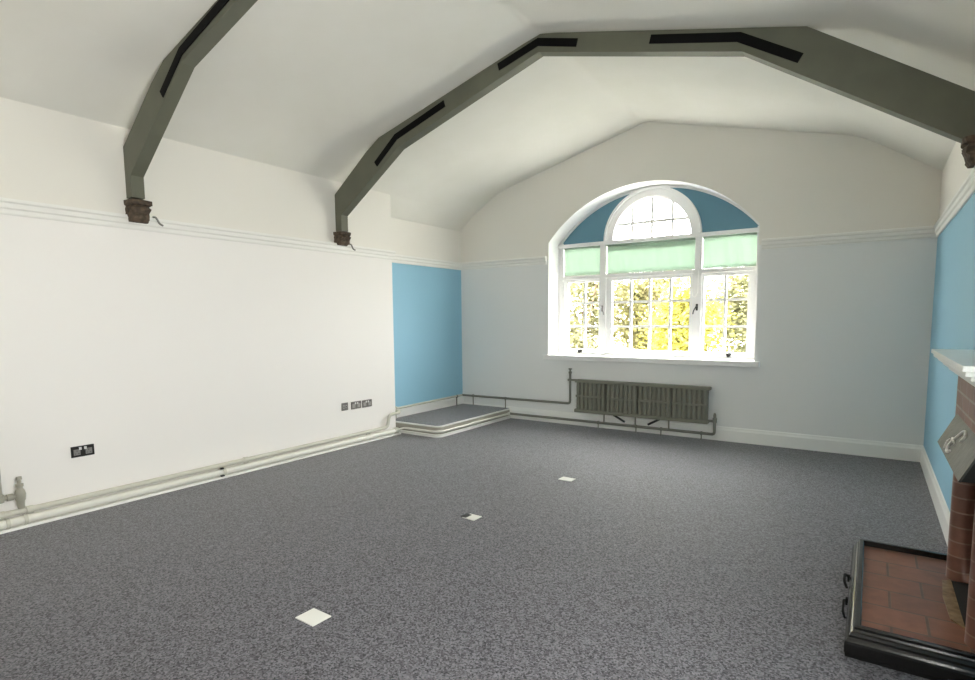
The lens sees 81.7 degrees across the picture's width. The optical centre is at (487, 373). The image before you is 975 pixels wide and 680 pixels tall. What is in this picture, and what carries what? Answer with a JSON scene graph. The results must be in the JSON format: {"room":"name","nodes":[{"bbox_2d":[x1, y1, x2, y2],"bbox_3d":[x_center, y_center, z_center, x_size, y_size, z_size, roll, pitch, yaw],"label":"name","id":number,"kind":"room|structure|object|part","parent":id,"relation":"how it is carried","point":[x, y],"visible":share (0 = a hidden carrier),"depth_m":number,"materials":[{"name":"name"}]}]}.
{"room":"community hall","nodes":[
{"label":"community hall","id":0,"kind":"room"},
{"bbox_2d":[0,97,395,520],"bbox_3d":[-2.823,-0.476,4.717,0.228,2.923,5.570,3,7,34],"label":"wall","id":1,"kind":"structure","parent":0,"point":[165,354],"depth_m":4.74,"materials":[{"name":"white paint"}]},
{"bbox_2d":[70,444,94,457],"bbox_3d":[-3.054,0.582,4.251,0.016,0.082,0.151,3,7,34],"label":"wall socket","id":2,"kind":"object","parent":1,"relation":"attached to","point":[84,450],"visible":1,"depth_m":4.25,"materials":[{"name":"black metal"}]},
{"bbox_2d":[123,199,152,223],"bbox_3d":[-2.744,-1.278,4.444,0.132,0.165,0.173,3,7,34],"label":"stone corbel","id":3,"kind":"object","parent":1,"relation":"attached to","point":[137,210],"visible":1,"depth_m":4.40,"materials":[{"name":"brown stone"}]},
{"bbox_2d":[152,216,163,226],"bbox_3d":[-2.683,-1.241,4.583,0.080,0.082,0.034,-2,6,-12],"label":"hook","id":4,"kind":"object","parent":1,"relation":"attached to","point":[155,217],"visible":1,"depth_m":4.58,"materials":[{"name":"grey metal"}]},
{"bbox_2d":[0,432,400,533],"bbox_3d":[-2.681,0.976,4.769,0.088,0.020,5.570,3,7,34],"label":"baseboard","id":5,"kind":"structure","parent":1,"relation":"attached to","point":[83,511],"depth_m":4.75,"materials":[{"name":"white paint"}]},
{"bbox_2d":[0,197,546,269],"bbox_3d":[-1.845,-1.260,5.009,1.443,0.112,7.281,3,7,34],"label":"trim","id":6,"kind":"structure","parent":1,"relation":"attached to","point":[15,207],"depth_m":5.05,"materials":[{"name":"white paint"}]},
{"bbox_2d":[0,368,575,519],"bbox_3d":[-1.611,0.525,5.022,1.930,0.676,7.225,3,7,34],"label":"pipe","id":7,"kind":"object","parent":1,"relation":"attached to","point":[31,508],"visible":0.99,"depth_m":5.15,"materials":[{"name":"white metal"}]},
{"bbox_2d":[0,474,25,508],"bbox_3d":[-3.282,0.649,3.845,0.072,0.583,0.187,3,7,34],"label":"radiator valve","id":8,"kind":"object","parent":7,"relation":"attached to","point":[19,495],"visible":1,"depth_m":3.89,"materials":[{"name":"beige paint"}]},
{"bbox_2d":[333,231,350,245],"bbox_3d":[-1.575,-1.474,6.159,0.126,0.140,0.176,3,7,34],"label":"stone corbel","id":9,"kind":"object","parent":1,"relation":"attached to","point":[342,238],"visible":1,"depth_m":6.11,"materials":[{"name":"brown stone"}]},
{"bbox_2d":[341,402,347,410],"bbox_3d":[-1.612,0.372,6.365,0.014,0.087,0.090,3,7,34],"label":"outlet","id":10,"kind":"object","parent":1,"relation":"attached to","point":[344,406],"visible":1,"depth_m":6.35,"materials":[{"name":"silver metal"}]},
{"bbox_2d":[351,401,360,409],"bbox_3d":[-1.516,0.361,6.505,0.016,0.086,0.150,3,7,34],"label":"wall socket","id":11,"kind":"object","parent":1,"relation":"attached to","point":[357,404],"visible":1,"depth_m":6.50,"materials":[{"name":"silver metal"}]},
{"bbox_2d":[362,399,371,407],"bbox_3d":[-1.420,0.349,6.645,0.016,0.086,0.150,3,7,34],"label":"wall socket","id":12,"kind":"object","parent":1,"relation":"attached to","point":[365,403],"visible":1,"depth_m":6.64,"materials":[{"name":"silver metal"}]},
{"bbox_2d":[391,218,462,406],"bbox_3d":[-0.870,-0.685,7.786,0.001,2.715,1.711,3,7,34],"label":"wall","id":13,"kind":"structure","parent":0,"point":[427,312],"depth_m":7.80,"materials":[{"name":"blue paint"}]},
{"bbox_2d":[397,396,462,417],"bbox_3d":[-0.854,0.482,7.895,0.016,0.139,1.711,3,7,34],"label":"baseboard","id":14,"kind":"structure","parent":13,"relation":"attached to","point":[416,409],"depth_m":7.94,"materials":[{"name":"white paint"}]},
{"bbox_2d":[0,418,947,679],"bbox_3d":[-0.162,1.034,4.064,5.705,0.001,7.431,3,7,34],"label":"floor","id":15,"kind":"structure","parent":0,"point":[664,557],"depth_m":3.27,"materials":[{"name":"grey carpet"}]},
{"bbox_2d":[295,608,330,626],"bbox_3d":[-0.836,1.167,2.703,0.132,0.006,0.108,3,7,35],"label":"floor plate","id":16,"kind":"object","parent":15,"relation":"on","point":[312,617],"visible":1,"depth_m":2.69,"materials":[{"name":"white"}]},
{"bbox_2d":[0,412,716,529],"bbox_3d":[-1.448,0.734,5.556,7.962,0.330,2.583,-4,6,-30],"label":"pipe","id":17,"kind":"object","parent":15,"relation":"on","point":[7,523],"visible":1,"depth_m":5.18,"materials":[{"name":"white metal"}]},
{"bbox_2d":[396,404,510,437],"bbox_3d":[-0.480,0.614,7.684,0.877,0.141,1.657,3,7,34],"label":"platform","id":18,"kind":"object","parent":15,"relation":"on","point":[449,417],"visible":0.96,"depth_m":7.39,"materials":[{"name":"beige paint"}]},
{"bbox_2d":[461,513,481,520],"bbox_3d":[-0.119,1.029,4.058,0.125,0.008,0.095,4,7,36],"label":"floor plate","id":19,"kind":"object","parent":15,"relation":"on","point":[473,517],"visible":1,"depth_m":4.05,"materials":[{"name":"white"}]},
{"bbox_2d":[558,477,574,481],"bbox_3d":[0.705,0.933,4.992,0.125,0.006,0.095,4,7,36],"label":"floor plate","id":20,"kind":"object","parent":15,"relation":"on","point":[561,478],"visible":1,"depth_m":4.98,"materials":[{"name":"white"}]},
{"bbox_2d":[574,379,711,429],"bbox_3d":[1.859,0.382,6.938,1.688,0.543,0.107,3,7,34],"label":"radiator","id":21,"kind":"object","parent":15,"relation":"on","point":[668,402],"visible":1,"depth_m":6.85,"materials":[{"name":"grey metal"}]},
{"bbox_3d":[1.853,0.516,6.956,1.672,0.042,0.103,3,7,34],"label":"rail","id":22,"kind":"part","parent":21,"relation":"part of","materials":[{"name":"grey metal"}]},
{"bbox_3d":[1.859,0.130,6.912,1.682,0.038,0.107,3,7,34],"label":"rail","id":23,"kind":"part","parent":21,"relation":"part of","materials":[{"name":"grey metal"}]},
{"bbox_2d":[842,539,974,679],"bbox_3d":[2.022,1.081,2.713,0.530,0.129,1.189,3,7,34],"label":"hearth","id":24,"kind":"object","parent":15,"relation":"on","point":[904,613],"visible":0.97,"depth_m":2.51,"materials":[{"name":"tile"}]},
{"bbox_3d":[1.688,1.108,2.661,0.023,0.035,0.195,3,7,34],"label":"kerb handle","id":25,"kind":"part","parent":24,"relation":"part of","materials":[{"name":"black metal"}]},
{"bbox_3d":[1.855,1.074,2.913,0.030,0.052,0.166,3,7,34],"label":"kerb handle","id":26,"kind":"part","parent":24,"relation":"part of","materials":[{"name":"black metal"}]},
{"bbox_2d":[931,349,974,649],"bbox_3d":[2.268,0.496,2.457,0.497,1.138,1.290,3,7,34],"label":"fireplace","id":27,"kind":"object","parent":24,"relation":"on","point":[957,442],"visible":1,"depth_m":2.64,"materials":[{"name":"red brick"}]},
{"bbox_2d":[931,349,974,386],"bbox_3d":[2.140,-0.027,2.492,0.196,0.100,1.290,3,7,34],"label":"mantel shelf","id":28,"kind":"object","parent":27,"relation":"attached to","point":[961,362],"depth_m":2.38,"materials":[{"name":"white paint"}]},
{"bbox_2d":[937,414,974,483],"bbox_3d":[2.111,0.310,2.454,0.167,0.153,0.840,3,7,34],"label":"hood","id":29,"kind":"object","parent":27,"relation":"attached to","point":[957,442],"depth_m":2.40,"materials":[{"name":"grey metal"}]},
{"bbox_2d":[0,0,974,231],"bbox_3d":[-0.140,-2.178,3.751,5.585,1.024,7.281,3,7,34],"label":"ceiling","id":30,"kind":"structure","parent":0,"point":[309,87],"depth_m":4.51,"materials":[{"name":"paint"}]},
{"bbox_2d":[123,0,257,199],"bbox_3d":[-0.599,-1.908,2.893,5.349,1.380,0.102,3,7,34],"label":"roof truss","id":31,"kind":"object","parent":30,"relation":"attached to","point":[164,93],"visible":0.98,"depth_m":3.98,"materials":[{"name":"grey paint"}]},
{"bbox_2d":[335,26,974,231],"bbox_3d":[0.578,-2.083,4.616,5.349,1.378,0.100,3,7,34],"label":"roof truss","id":32,"kind":"object","parent":30,"relation":"attached to","point":[940,106],"visible":0.99,"depth_m":3.77,"materials":[{"name":"grey paint"}]},
{"bbox_2d":[461,122,941,444],"bbox_3d":[1.916,-1.133,6.877,5.585,3.739,0.001,3,7,34],"label":"wall","id":33,"kind":"structure","parent":0,"point":[843,331],"depth_m":6.06,"materials":[{"name":"grey paint"}]},
{"bbox_2d":[543,180,759,366],"bbox_3d":[1.995,-1.242,7.036,2.690,2.187,0.489,3,7,34],"label":"window","id":34,"kind":"structure","parent":33,"relation":"in","point":[708,213],"depth_m":7.09,"materials":[{"name":"white paint"}]},
{"bbox_2d":[564,246,599,275],"bbox_3d":[1.294,-1.533,7.671,0.544,0.382,0.026,3,7,34],"label":"window blind","id":35,"kind":"object","parent":34,"relation":"attached to","point":[579,261],"visible":1,"depth_m":7.67,"materials":[{"name":"green fabric"}]},
{"bbox_3d":[1.486,-2.052,7.484,1.128,0.598,0.028,3,7,34],"label":"spandrel panel","id":36,"kind":"part","parent":34,"relation":"part of","materials":[{"name":"blue paint"}]},
{"bbox_3d":[1.967,-0.179,7.085,2.690,0.062,0.359,3,7,34],"label":"sill","id":37,"kind":"part","parent":34,"relation":"part of","materials":[{"name":"white paint"}]},
{"bbox_3d":[2.066,-2.026,7.074,1.230,0.615,0.135,3,7,34],"label":"round head frame","id":38,"kind":"part","parent":34,"relation":"part of","materials":[{"name":"white paint"}]},
{"bbox_2d":[607,238,698,296],"bbox_3d":[2.066,-1.315,7.130,1.192,0.723,0.084,3,7,34],"label":"window blind","id":39,"kind":"object","parent":34,"relation":"attached to","point":[673,254],"visible":1,"depth_m":7.13,"materials":[{"name":"green fabric"}]},
{"bbox_3d":[2.505,-1.088,6.807,0.082,0.327,0.007,3,7,34],"label":"pull cord","id":40,"kind":"part","parent":39,"relation":"part of","materials":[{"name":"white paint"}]},
{"bbox_3d":[2.661,-1.984,6.688,1.128,0.598,0.028,3,7,34],"label":"spandrel panel","id":41,"kind":"part","parent":34,"relation":"part of","materials":[{"name":"blue paint"}]},
{"bbox_2d":[702,232,756,268],"bbox_3d":[2.843,-1.444,6.622,0.594,0.382,0.026,3,7,34],"label":"window blind","id":42,"kind":"object","parent":34,"relation":"attached to","point":[732,250],"visible":1,"depth_m":6.62,"materials":[{"name":"green fabric"}]},
{"bbox_2d":[463,402,922,461],"bbox_3d":[1.933,0.647,7.035,5.565,0.165,0.020,3,7,34],"label":"baseboard","id":43,"kind":"structure","parent":33,"relation":"attached to","point":[878,449],"depth_m":6.30,"materials":[{"name":"white paint"}]},
{"bbox_2d":[923,142,974,510],"bbox_3d":[2.184,-0.204,2.365,0.001,2.755,7.281,3,7,34],"label":"wall","id":44,"kind":"structure","parent":0,"point":[953,314],"depth_m":4.17,"materials":[{"name":"blue paint"}]},
{"bbox_2d":[761,166,974,249],"bbox_3d":[1.556,-1.064,2.706,1.502,0.112,7.281,3,7,34],"label":"trim","id":45,"kind":"structure","parent":44,"relation":"attached to","point":[965,192],"depth_m":5.47,"materials":[{"name":"white paint"}]},
{"bbox_2d":[920,446,949,546],"bbox_3d":[3.391,0.904,4.261,0.020,0.165,2.951,3,7,34],"label":"baseboard","id":46,"kind":"structure","parent":44,"relation":"attached to","point":[943,513],"depth_m":4.16,"materials":[{"name":"white paint"}]},
{"bbox_2d":[961,135,974,167],"bbox_3d":[2.759,-1.262,3.213,0.099,0.150,0.185,3,7,34],"label":"stone corbel","id":47,"kind":"object","parent":44,"relation":"attached to","point":[968,142],"visible":1,"depth_m":3.17,"materials":[{"name":"brown stone"}]},
{"label":"outside","id":48,"kind":"structure","parent":0,"visible":0},
{"bbox_2d":[586,341,742,355],"bbox_3d":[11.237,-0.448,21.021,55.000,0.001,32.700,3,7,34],"label":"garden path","id":49,"kind":"structure","parent":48,"point":[615,346],"depth_m":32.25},
{"bbox_2d":[569,235,643,354],"bbox_3d":[1.775,-0.946,10.226,2.285,3.226,1.434,2,6,21],"label":"shrub","id":50,"kind":"object","parent":49,"relation":"on","point":[575,335],"visible":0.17,"depth_m":10.05,"materials":[{"name":"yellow plant"}]},
{"bbox_3d":[1.733,-0.514,10.287,0.780,2.356,0.270,4,7,41],"label":"stem","id":51,"kind":"part","parent":50,"relation":"part of","materials":[{"name":"plant"}]},
{"bbox_2d":[591,229,691,355],"bbox_3d":[2.952,-0.975,10.204,2.336,3.268,1.436,3,7,34],"label":"shrub","id":52,"kind":"object","parent":49,"relation":"on","point":[643,294],"visible":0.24,"depth_m":10.06,"materials":[{"name":"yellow plant"}]},
{"bbox_2d":[636,276,736,358],"bbox_3d":[3.211,-0.522,8.960,1.888,2.604,1.552,4,7,39],"label":"shrub","id":53,"kind":"object","parent":49,"relation":"on","point":[680,310],"visible":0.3,"depth_m":8.67,"materials":[{"name":"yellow plant"}]},
{"bbox_2d":[708,266,752,359],"bbox_3d":[4.385,-0.885,9.077,1.745,3.286,1.905,-2,6,-20],"label":"shrub","id":54,"kind":"object","parent":49,"relation":"on","point":[738,281],"visible":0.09,"depth_m":9.00,"materials":[{"name":"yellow plant"}]}
]}

